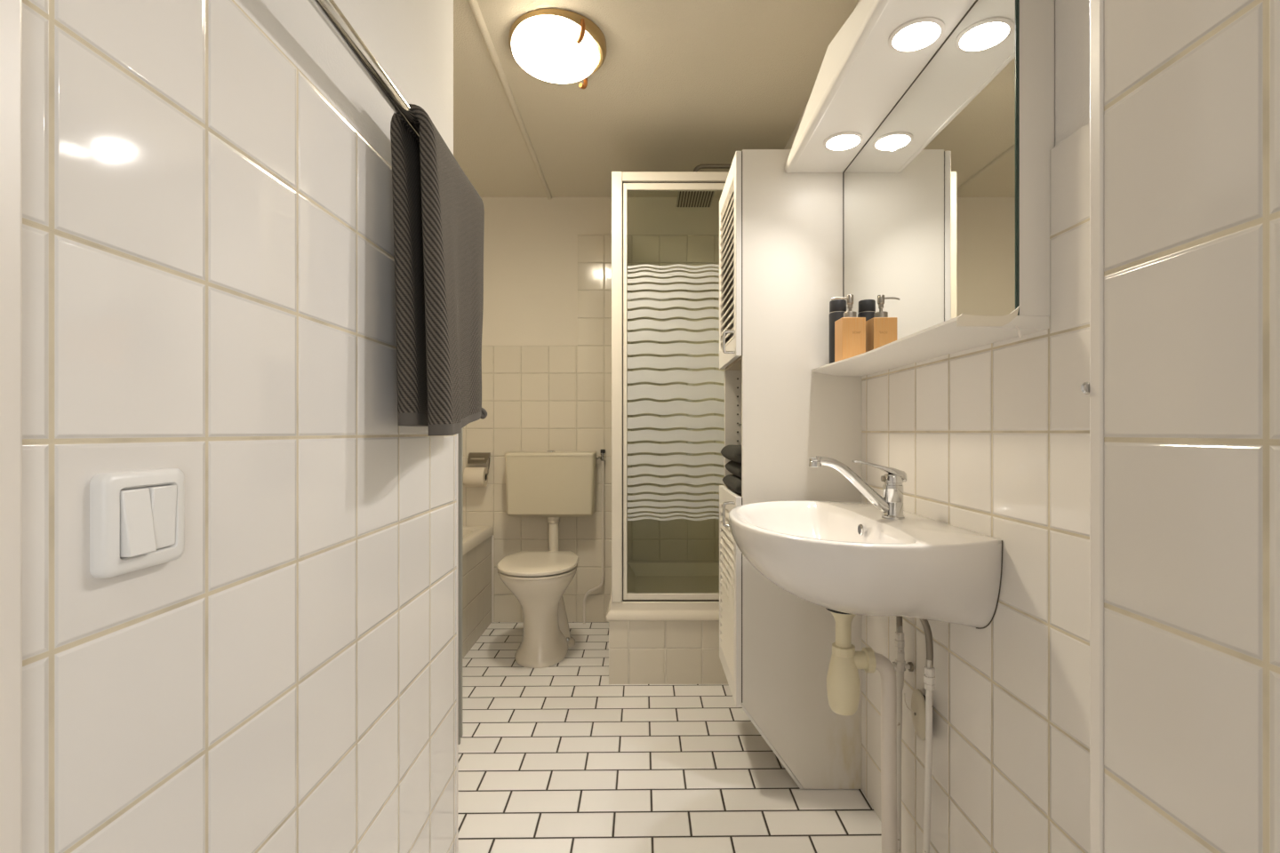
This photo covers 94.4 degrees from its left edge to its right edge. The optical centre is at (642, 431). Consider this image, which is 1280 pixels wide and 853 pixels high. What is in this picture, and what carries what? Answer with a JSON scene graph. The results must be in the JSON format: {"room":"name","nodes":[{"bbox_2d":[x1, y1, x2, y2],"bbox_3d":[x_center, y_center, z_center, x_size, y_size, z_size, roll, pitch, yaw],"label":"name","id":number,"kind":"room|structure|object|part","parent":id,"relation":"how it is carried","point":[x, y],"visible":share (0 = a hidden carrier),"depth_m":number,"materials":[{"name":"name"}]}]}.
{"room":"bathroom","nodes":[
{"label":"bathroom","id":0,"kind":"room"},
{"bbox_2d":[22,0,455,852],"bbox_3d":[-0.475,-0.122,0.620,0.110,2.305,1.440,0,0,0],"label":"wall","id":1,"kind":"structure","parent":0,"point":[209,293],"depth_m":0.60,"materials":[{"name":"white tile"}]},
{"bbox_2d":[0,0,22,852],"bbox_3d":[-0.414,-0.122,0.356,0.011,2.305,0.072,0,0,0],"label":"trim","id":2,"kind":"structure","parent":1,"relation":"attached to","point":[11,11],"depth_m":0.38,"materials":[{"name":"beige"}]},
{"bbox_2d":[89,468,184,578],"bbox_3d":[-0.411,0.072,0.491,0.018,0.081,0.081,0,0,0],"label":"light switch","id":3,"kind":"object","parent":1,"relation":"attached to","point":[137,517],"visible":1,"depth_m":0.47,"materials":[{"name":"white plastic"}]},
{"bbox_2d":[307,0,419,143],"bbox_3d":[-0.390,-0.488,0.868,0.076,0.036,0.896,0,0,0],"label":"towel rail","id":4,"kind":"object","parent":1,"relation":"attached to","point":[328,11],"visible":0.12,"depth_m":0.77,"materials":[{"name":"silver metal"}]},
{"bbox_2d":[390,104,487,435],"bbox_3d":[-0.348,-0.253,1.095,0.098,0.518,0.355,0,0,0],"label":"towel","id":5,"kind":"object","parent":4,"relation":"hanging from","point":[438,214],"visible":0.97,"depth_m":0.94,"materials":[{"name":"grey fabric"}]},
{"bbox_2d":[456,433,458,852],"bbox_3d":[-0.422,0.293,1.342,0.008,1.474,0.010,0,0,0],"label":"trim","id":6,"kind":"structure","parent":1,"relation":"attached to","point":[457,435],"depth_m":1.34,"materials":[{"name":"beige"}]},
{"bbox_2d":[458,428,462,744],"bbox_3d":[-0.418,0.121,1.352,0.012,1.182,0.008,0,0,0],"label":"strip","id":7,"kind":"object","parent":1,"relation":"attached to","point":[460,434],"visible":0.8,"depth_m":1.35,"materials":[{"name":"beige"}]},
{"bbox_2d":[467,0,551,199],"bbox_3d":[-0.504,-1.268,2.279,0.026,0.014,1.878,0,0,0],"label":"trim","id":8,"kind":"structure","parent":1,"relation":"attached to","point":[475,8],"depth_m":2.16,"materials":[{"name":"beige paint"}]},
{"bbox_2d":[462,197,724,622],"bbox_3d":[-0.435,-0.122,3.265,2.370,2.305,0.110,0,0,0],"label":"wall","id":9,"kind":"structure","parent":0,"point":[547,334],"depth_m":3.21,"materials":[{"name":"white tile"}]},
{"bbox_2d":[463,467,487,487],"bbox_3d":[-0.884,0.240,3.144,0.106,0.103,0.103,0,0,0],"label":"toilet roll","id":10,"kind":"object","parent":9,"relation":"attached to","point":[472,476],"visible":0.99,"depth_m":3.10,"materials":[{"name":"beige paper"}]},
{"bbox_2d":[467,452,490,475],"bbox_3d":[-0.877,0.171,3.175,0.121,0.119,0.070,0,0,0],"label":"toilet roll holder","id":11,"kind":"object","parent":9,"relation":"attached to","point":[474,458],"visible":0.86,"depth_m":3.17,"materials":[{"name":"silver metal"}]},
{"bbox_3d":[-0.873,0.184,3.175,0.114,0.093,0.068,0,0,0],"label":"arm","id":12,"kind":"part","parent":11,"relation":"part of","materials":[{"name":"silver metal"}]},
{"bbox_2d":[583,449,605,623],"bbox_3d":[-0.261,0.562,3.183,0.122,0.936,0.054,0,0,0],"label":"supply pipe","id":13,"kind":"object","parent":9,"relation":"attached to","point":[602,458],"visible":1,"depth_m":3.18,"materials":[{"name":"beige metal"}]},
{"bbox_2d":[453,0,858,197],"bbox_3d":[-0.135,-1.325,0.950,2.970,0.100,4.800,0,0,0],"label":"ceiling","id":14,"kind":"structure","parent":0,"point":[680,85],"depth_m":2.23,"materials":[{"name":"beige paint"}]},
{"bbox_2d":[508,8,606,89],"bbox_3d":[-0.276,-1.231,1.934,0.316,0.088,0.322,0,0,0],"label":"ceiling lamp","id":15,"kind":"object","parent":14,"relation":"attached to","point":[551,45],"visible":1,"depth_m":1.86,"materials":[{"name":"white glass"}]},
{"bbox_2d":[458,622,881,852],"bbox_3d":[-0.135,1.080,0.950,2.970,0.100,4.800,0,0,0],"label":"floor","id":16,"kind":"structure","parent":0,"point":[559,757],"depth_m":1.81,"materials":[{"name":"tile"}]},
{"bbox_2d":[462,526,493,659],"bbox_3d":[-1.163,0.770,2.277,0.714,0.520,1.864,0,0,0],"label":"bathtub","id":17,"kind":"object","parent":16,"relation":"on","point":[477,541],"visible":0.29,"depth_m":2.92,"materials":[{"name":"beige tile"}]},
{"bbox_2d":[496,450,596,668],"bbox_3d":[-0.479,0.564,2.829,0.465,0.934,0.763,0,0,0],"label":"toilet","id":18,"kind":"object","parent":16,"relation":"on","point":[553,485],"visible":1,"depth_m":2.85,"materials":[{"name":"beige ceramic"}]},
{"bbox_3d":[-0.468,0.608,2.654,0.348,0.010,0.409,0,0,0],"label":"seat","id":19,"kind":"part","parent":18,"relation":"part of","materials":[{"name":"white plastic"}]},
{"bbox_3d":[-0.468,0.587,2.666,0.352,0.024,0.438,0,0,0],"label":"lid","id":20,"kind":"part","parent":18,"relation":"part of","materials":[{"name":"white plastic"}]},
{"bbox_3d":[-0.479,0.115,3.126,0.465,0.020,0.169,0,0,0],"label":"cistern lid","id":21,"kind":"part","parent":18,"relation":"part of","materials":[{"name":"white ceramic"}]},
{"bbox_2d":[606,171,728,684],"bbox_3d":[0.240,-0.017,2.809,0.779,2.093,0.802,0,0,0],"label":"cabin","id":22,"kind":"object","parent":16,"relation":"on","point":[662,617],"visible":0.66,"depth_m":2.43,"materials":[{"name":"glass"}]},
{"bbox_2d":[606,560,719,621],"bbox_3d":[0.240,0.734,2.809,0.779,0.076,0.802,0,0,0],"label":"tray","id":23,"kind":"object","parent":22,"relation":"on","point":[643,576],"depth_m":2.81,"materials":[{"name":"white ceramic"}]},
{"bbox_3d":[0.253,-0.166,2.436,0.664,1.707,0.020,0,0,0],"label":"door frame","id":24,"kind":"part","parent":22,"relation":"part of","materials":[{"name":"beige metal"}]},
{"bbox_3d":[0.251,-0.165,2.437,0.629,1.655,0.005,0,0,0],"label":"glass panel","id":25,"kind":"part","parent":22,"relation":"part of","materials":[{"name":"clear glass"}]},
{"bbox_2d":[719,149,861,789],"bbox_3d":[0.431,0.107,1.895,0.398,1.841,0.380,0,0,0],"label":"tall cabinet","id":26,"kind":"object","parent":16,"relation":"on","point":[780,232],"visible":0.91,"depth_m":1.71,"materials":[{"name":"white wood"}]},
{"bbox_3d":[0.250,0.241,1.726,0.036,0.074,0.008,0,0,0],"label":"handle","id":27,"kind":"part","parent":26,"relation":"part of","materials":[{"name":"silver metal"}]},
{"bbox_3d":[0.250,-0.262,1.726,0.036,0.069,0.008,0,0,0],"label":"handle","id":28,"kind":"part","parent":26,"relation":"part of","materials":[{"name":"silver metal"}]},
{"bbox_3d":[0.276,0.489,1.894,0.016,0.602,0.378,0,0,0],"label":"door","id":29,"kind":"part","parent":26,"relation":"part of","materials":[{"name":"white wood"}]},
{"bbox_3d":[0.276,-0.514,1.894,0.016,0.590,0.378,0,0,0],"label":"door","id":30,"kind":"part","parent":26,"relation":"part of","materials":[{"name":"white wood"}]},
{"bbox_2d":[722,474,741,494],"bbox_3d":[0.405,0.166,1.895,0.260,0.052,0.310,0,0,0],"label":"folded towel","id":31,"kind":"object","parent":26,"relation":"in","point":[732,482],"visible":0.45,"depth_m":1.83,"materials":[{"name":"grey fabric"}]},
{"bbox_2d":[724,460,741,478],"bbox_3d":[0.408,0.118,1.895,0.250,0.048,0.310,0,0,0],"label":"folded towel","id":32,"kind":"object","parent":31,"relation":"on","point":[733,468],"visible":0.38,"depth_m":1.85,"materials":[{"name":"grey fabric"}]},
{"bbox_2d":[720,445,741,463],"bbox_3d":[0.404,0.069,1.895,0.270,0.054,0.310,0,0,0],"label":"folded towel","id":33,"kind":"object","parent":32,"relation":"on","point":[732,452],"visible":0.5,"depth_m":1.81,"materials":[{"name":"grey fabric"}]},
{"bbox_3d":[0.459,0.107,2.077,0.343,1.841,0.016,0,0,0],"label":"panel","id":34,"kind":"part","parent":26,"relation":"part of","materials":[{"name":"white plastic"}]},
{"bbox_2d":[725,355,741,370],"bbox_3d":[0.455,-0.223,1.895,0.331,0.016,0.348,0,0,0],"label":"shelf","id":35,"kind":"object","parent":26,"relation":"attached to","point":[735,364],"depth_m":1.92,"materials":[{"name":"beige"}]},
{"bbox_2d":[784,0,1089,852],"bbox_3d":[0.690,-0.122,1.830,0.120,2.305,2.760,0,0,0],"label":"wall","id":36,"kind":"structure","parent":0,"point":[993,439],"depth_m":1.01,"materials":[{"name":"white tile"}]},
{"bbox_2d":[675,163,731,207],"bbox_3d":[0.393,-1.143,2.690,0.474,0.180,0.200,0,0,0],"label":"shower","id":37,"kind":"object","parent":36,"relation":"attached to","point":[684,198],"visible":0.56,"depth_m":2.68,"materials":[{"name":"silver metal"}]},
{"bbox_3d":[0.428,-1.151,2.690,0.403,0.163,0.056,0,0,0],"label":"arm","id":38,"kind":"part","parent":37,"relation":"part of","materials":[{"name":"silver metal"}]},
{"bbox_2d":[728,500,1002,629],"bbox_3d":[0.412,0.284,1.302,0.435,0.192,0.649,0,0,0],"label":"washbasin","id":39,"kind":"object","parent":36,"relation":"attached to","point":[843,556],"visible":0.99,"depth_m":1.05,"materials":[{"name":"white ceramic"}]},
{"bbox_2d":[808,456,906,519],"bbox_3d":[0.467,0.121,1.292,0.207,0.136,0.047,0,0,0],"label":"mixer tap","id":40,"kind":"object","parent":39,"relation":"on","point":[891,504],"visible":1,"depth_m":1.28,"materials":[{"name":"silver metal"}]},
{"bbox_3d":[0.461,0.117,1.292,0.168,0.128,0.029,0,0,0],"label":"spout","id":41,"kind":"part","parent":40,"relation":"part of","materials":[{"name":"silver metal"}]},
{"bbox_3d":[0.514,0.085,1.292,0.111,0.047,0.038,0,0,0],"label":"lever","id":42,"kind":"part","parent":40,"relation":"part of","materials":[{"name":"silver metal"}]},
{"bbox_2d":[825,608,897,852],"bbox_3d":[0.483,0.696,1.306,0.156,0.667,0.074,0,0,0],"label":"trap","id":43,"kind":"object","parent":39,"relation":"attached to","point":[843,677],"visible":0.89,"depth_m":1.29,"materials":[{"name":"beige plastic"}]},
{"bbox_2d":[826,654,860,715],"bbox_3d":[0.442,0.552,1.306,0.071,0.129,0.071,0,0,0],"label":"bottle","id":44,"kind":"object","parent":43,"relation":"on","point":[843,677],"depth_m":1.28,"materials":[{"name":"beige plastic"}]},
{"bbox_2d":[854,648,876,672],"bbox_3d":[0.476,0.503,1.306,0.059,0.053,0.053,0,0,0],"label":"outlet","id":45,"kind":"object","parent":43,"relation":"attached to","point":[866,660],"depth_m":1.29,"materials":[{"name":"beige plastic"}]},
{"bbox_2d":[891,616,913,852],"bbox_3d":[0.605,0.680,1.381,0.050,0.700,0.027,0,0,30],"label":"supply hose","id":46,"kind":"object","parent":39,"relation":"attached to","point":[900,664],"visible":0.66,"depth_m":1.38,"materials":[{"name":"silver metal"}]},
{"bbox_2d":[919,618,935,852],"bbox_3d":[0.573,0.679,1.232,0.067,0.703,0.028,0,0,0],"label":"supply hose","id":47,"kind":"object","parent":39,"relation":"attached to","point":[929,678],"visible":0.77,"depth_m":1.23,"materials":[{"name":"silver metal"}]},
{"bbox_2d":[904,688,933,740],"bbox_3d":[0.613,0.622,1.308,0.034,0.102,0.106,0,0,0],"label":"rosette","id":48,"kind":"object","parent":36,"relation":"attached to","point":[917,710],"visible":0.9,"depth_m":1.29,"materials":[{"name":"beige plastic"}]},
{"bbox_3d":[0.607,0.622,1.306,0.011,0.102,0.102,0,0,9],"label":"plate","id":49,"kind":"part","parent":48,"relation":"part of","materials":[{"name":"beige plastic"}]},
{"bbox_2d":[784,0,1054,375],"bbox_3d":[0.522,-0.500,1.306,0.229,0.712,0.796,0,0,0],"label":"upper cabinet","id":50,"kind":"object","parent":36,"relation":"attached to","point":[936,117],"visible":1,"depth_m":1.11,"materials":[{"name":"white"}]},
{"bbox_2d":[829,299,846,363],"bbox_3d":[0.537,-0.270,1.631,0.047,0.182,0.047,0,0,0],"label":"bottle","id":51,"kind":"object","parent":50,"relation":"on","point":[837,308],"visible":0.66,"depth_m":1.62,"materials":[{"name":"grey plastic"}]},
{"bbox_2d":[823,131,863,151],"bbox_3d":[0.513,-0.744,1.519,0.097,0.007,0.097,0,0,0],"label":"spotlight","id":52,"kind":"object","parent":50,"relation":"attached to","point":[832,140],"depth_m":1.51,"materials":[{"name":"white"}]},
{"bbox_2d":[831,294,865,361],"bbox_3d":[0.528,-0.266,1.535,0.079,0.176,0.060,0,0,0],"label":"soap dispenser","id":53,"kind":"object","parent":50,"relation":"on","point":[850,331],"visible":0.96,"depth_m":1.50,"materials":[{"name":"brown wood"}]},
{"bbox_2d":[888,16,944,52],"bbox_3d":[0.513,-0.744,1.113,0.097,0.007,0.097,0,0,0],"label":"spotlight","id":54,"kind":"object","parent":50,"relation":"attached to","point":[905,34],"depth_m":1.11,"materials":[{"name":"white"}]},
{"bbox_2d":[811,316,1049,375],"bbox_3d":[0.561,-0.169,1.311,0.150,0.021,0.786,0,0,0],"label":"shelf","id":55,"kind":"object","parent":50,"relation":"attached to","point":[959,333],"depth_m":1.08,"materials":[{"name":"white"}]},
{"bbox_2d":[842,0,1019,351],"bbox_3d":[0.579,-0.463,1.310,0.006,0.566,0.789,0,0,0],"label":"mirror","id":56,"kind":"object","parent":50,"relation":"on","point":[931,192],"depth_m":1.13,"materials":[{"name":"clear mirror"}]},
{"bbox_2d":[1080,382,1089,394],"bbox_3d":[0.416,-0.041,0.555,0.012,0.012,0.004,0,0,0],"label":"screw","id":57,"kind":"object","parent":36,"relation":"attached to","point":[1085,387],"visible":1,"depth_m":0.55,"materials":[{"name":"silver metal"}]},
{"bbox_2d":[1104,0,1279,852],"bbox_3d":[0.584,-0.122,0.219,0.331,2.305,0.638,0,0,0],"label":"wall","id":58,"kind":"structure","parent":0,"point":[1192,87],"depth_m":0.45,"materials":[{"name":"white tile"}]},
{"bbox_2d":[1089,0,1103,852],"bbox_3d":[0.424,-0.122,0.546,0.016,2.305,0.015,0,0,0],"label":"trim","id":59,"kind":"structure","parent":58,"relation":"attached to","point":[1096,6],"depth_m":0.54,"materials":[{"name":"beige"}]}
]}

